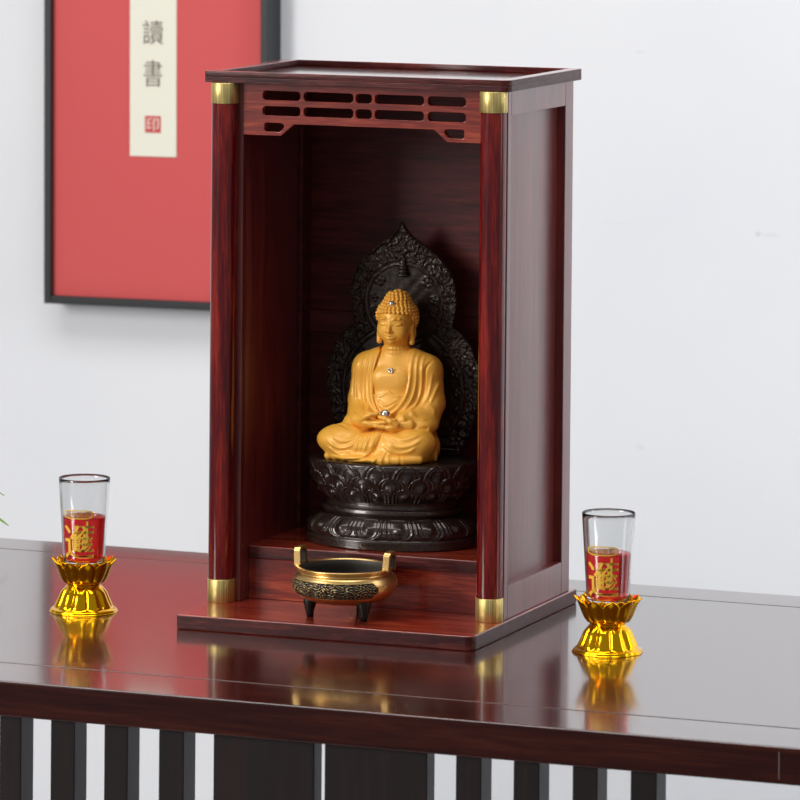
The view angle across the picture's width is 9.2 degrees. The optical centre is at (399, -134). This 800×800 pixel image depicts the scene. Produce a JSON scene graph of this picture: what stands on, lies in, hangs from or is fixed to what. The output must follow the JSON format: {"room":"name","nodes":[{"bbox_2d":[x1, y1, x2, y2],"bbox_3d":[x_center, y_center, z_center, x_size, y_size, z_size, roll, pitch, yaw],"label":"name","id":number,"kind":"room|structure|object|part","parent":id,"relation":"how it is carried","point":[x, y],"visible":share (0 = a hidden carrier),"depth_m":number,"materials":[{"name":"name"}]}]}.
{"room":"home shrine room","nodes":[
{"label":"home shrine room","id":0,"kind":"room"},
{"bbox_2d":[0,0,799,799],"bbox_3d":[0.424,-0.031,5.654,9.000,3.000,0.120,1,1,22],"label":"wall","id":1,"kind":"structure","parent":0,"point":[685,407],"depth_m":5.67,"materials":[{"name":"white paint"}]},
{"bbox_2d":[44,0,280,310],"bbox_3d":[-0.279,0.216,5.853,0.287,0.600,0.040,1,1,22],"label":"framed picture","id":2,"kind":"object","parent":1,"relation":"attached to","point":[128,105],"visible":0.88,"depth_m":5.86,"materials":[{"name":"black"}]},
{"bbox_3d":[-0.772,1.546,2.729,9.000,0.050,6.250,1,1,22],"label":"floor","id":3,"kind":"structure","parent":0,"visible":0},
{"bbox_2d":[0,538,799,799],"bbox_3d":[0.054,1.091,4.472,1.840,0.800,0.701,1,1,22],"label":"altar table","id":4,"kind":"object","parent":3,"relation":"on","point":[713,691],"visible":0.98,"depth_m":4.23,"materials":[{"name":"brown wood"}]},
{"bbox_2d":[49,554,117,616],"bbox_3d":[-0.291,0.661,4.595,0.063,0.049,0.064,0,1,-29],"label":"cup holder","id":5,"kind":"object","parent":4,"relation":"on","point":[83,595],"visible":1,"depth_m":4.58,"materials":[{"name":"gold metal"}]},
{"bbox_2d":[59,474,109,564],"bbox_3d":[-0.291,0.601,4.594,0.048,0.078,0.048,0,1,-14],"label":"glass","id":6,"kind":"object","parent":5,"relation":"on","point":[84,498],"visible":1,"depth_m":4.58,"materials":[{"name":"white"}]},
{"bbox_3d":[-0.113,1.051,4.178,0.091,0.650,0.018,1,1,22],"label":"panel","id":7,"kind":"part","parent":4,"relation":"part of","materials":[{"name":"brown wood"}]},
{"bbox_2d":[177,59,580,650],"bbox_3d":[-0.020,0.438,4.579,0.297,0.500,0.280,1,1,21],"label":"cabinet","id":8,"kind":"object","parent":4,"relation":"on","point":[316,164],"depth_m":4.58,"materials":[{"name":"brown wood"}]},
{"bbox_3d":[-0.125,0.434,4.659,0.026,0.476,0.179,1,1,21],"label":"frame","id":9,"kind":"part","parent":8,"relation":"part of","materials":[{"name":"brown wood"}]},
{"bbox_3d":[-0.123,0.430,4.652,0.018,0.424,0.148,1,1,21],"label":"panel","id":10,"kind":"part","parent":8,"relation":"part of","materials":[{"name":"brown wood"}]},
{"bbox_3d":[-0.090,0.622,4.513,0.006,0.017,0.019,-3,0,21],"label":"handle","id":11,"kind":"part","parent":8,"relation":"part of","materials":[{"name":"gold metal"}]},
{"bbox_3d":[-0.080,0.665,4.497,0.016,0.021,0.016,1,1,21],"label":"leg","id":12,"kind":"part","parent":8,"relation":"part of","materials":[{"name":"grey metal"}]},
{"bbox_3d":[-0.050,0.645,4.498,0.094,0.062,0.098,1,1,30],"label":"incense burner","id":13,"kind":"part","parent":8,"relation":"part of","materials":[{"name":"gold metal"}]},
{"bbox_3d":[-0.033,0.666,4.474,0.016,0.021,0.016,1,1,21],"label":"leg","id":14,"kind":"part","parent":8,"relation":"part of","materials":[{"name":"grey metal"}]},
{"bbox_3d":[-0.018,0.681,4.583,0.286,0.013,0.280,1,1,21],"label":"board","id":15,"kind":"part","parent":8,"relation":"part of","materials":[{"name":"brown wood"}]},
{"bbox_3d":[-0.009,0.624,4.483,0.006,0.017,0.019,5,3,21],"label":"handle","id":16,"kind":"part","parent":8,"relation":"part of","materials":[{"name":"gold metal"}]},
{"bbox_2d":[305,222,477,551],"bbox_3d":[-0.007,0.478,4.617,0.164,0.294,0.121,1,1,21],"label":"pedestal","id":17,"kind":"object","parent":8,"relation":"on","point":[367,506],"visible":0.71,"depth_m":4.62,"materials":[{"name":"black wood"}]},
{"bbox_2d":[317,289,445,464],"bbox_3d":[-0.016,0.469,4.607,0.114,0.156,0.086,1,1,21],"label":"statue","id":18,"kind":"object","parent":17,"relation":"on","point":[397,401],"visible":1,"depth_m":4.60,"materials":[{"name":"gold metal"}]},
{"bbox_3d":[0.019,0.430,4.675,0.224,0.021,0.003,1,1,21],"label":"rail","id":19,"kind":"part","parent":8,"relation":"part of","materials":[{"name":"brown wood"}]},
{"bbox_3d":[0.021,0.435,4.680,0.232,0.476,0.008,1,1,21],"label":"panel","id":20,"kind":"part","parent":8,"relation":"part of","materials":[{"name":"brown wood"}]},
{"bbox_3d":[0.116,0.438,4.567,0.025,0.476,0.179,1,1,21],"label":"frame","id":21,"kind":"part","parent":8,"relation":"part of","materials":[{"name":"brown wood"}]},
{"bbox_3d":[0.110,0.434,4.562,0.017,0.424,0.148,1,1,21],"label":"panel","id":22,"kind":"part","parent":8,"relation":"part of","materials":[{"name":"brown wood"}]},
{"bbox_3d":[-0.019,1.052,4.140,0.092,0.650,0.018,1,1,22],"label":"panel","id":23,"kind":"part","parent":4,"relation":"part of","materials":[{"name":"brown wood"}]},
{"bbox_3d":[-0.058,0.711,4.175,1.840,0.030,0.078,1,1,22],"label":"rail","id":24,"kind":"part","parent":4,"relation":"part of","materials":[{"name":"brown wood"}]},
{"bbox_3d":[0.176,0.701,4.760,1.840,0.030,0.062,1,1,22],"label":"rail","id":25,"kind":"part","parent":4,"relation":"part of","materials":[{"name":"brown wood"}]},
{"bbox_2d":[572,592,643,657],"bbox_3d":[0.183,0.669,4.409,0.063,0.049,0.064,0,1,-23],"label":"cup holder","id":26,"kind":"object","parent":4,"relation":"on","point":[607,635],"visible":0.99,"depth_m":4.39,"materials":[{"name":"gold metal"}]},
{"bbox_2d":[582,508,635,602],"bbox_3d":[0.184,0.609,4.407,0.048,0.078,0.048,0,1,-15],"label":"glass","id":27,"kind":"object","parent":26,"relation":"on","point":[608,533],"visible":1,"depth_m":4.39,"materials":[{"name":"white"}]}
]}

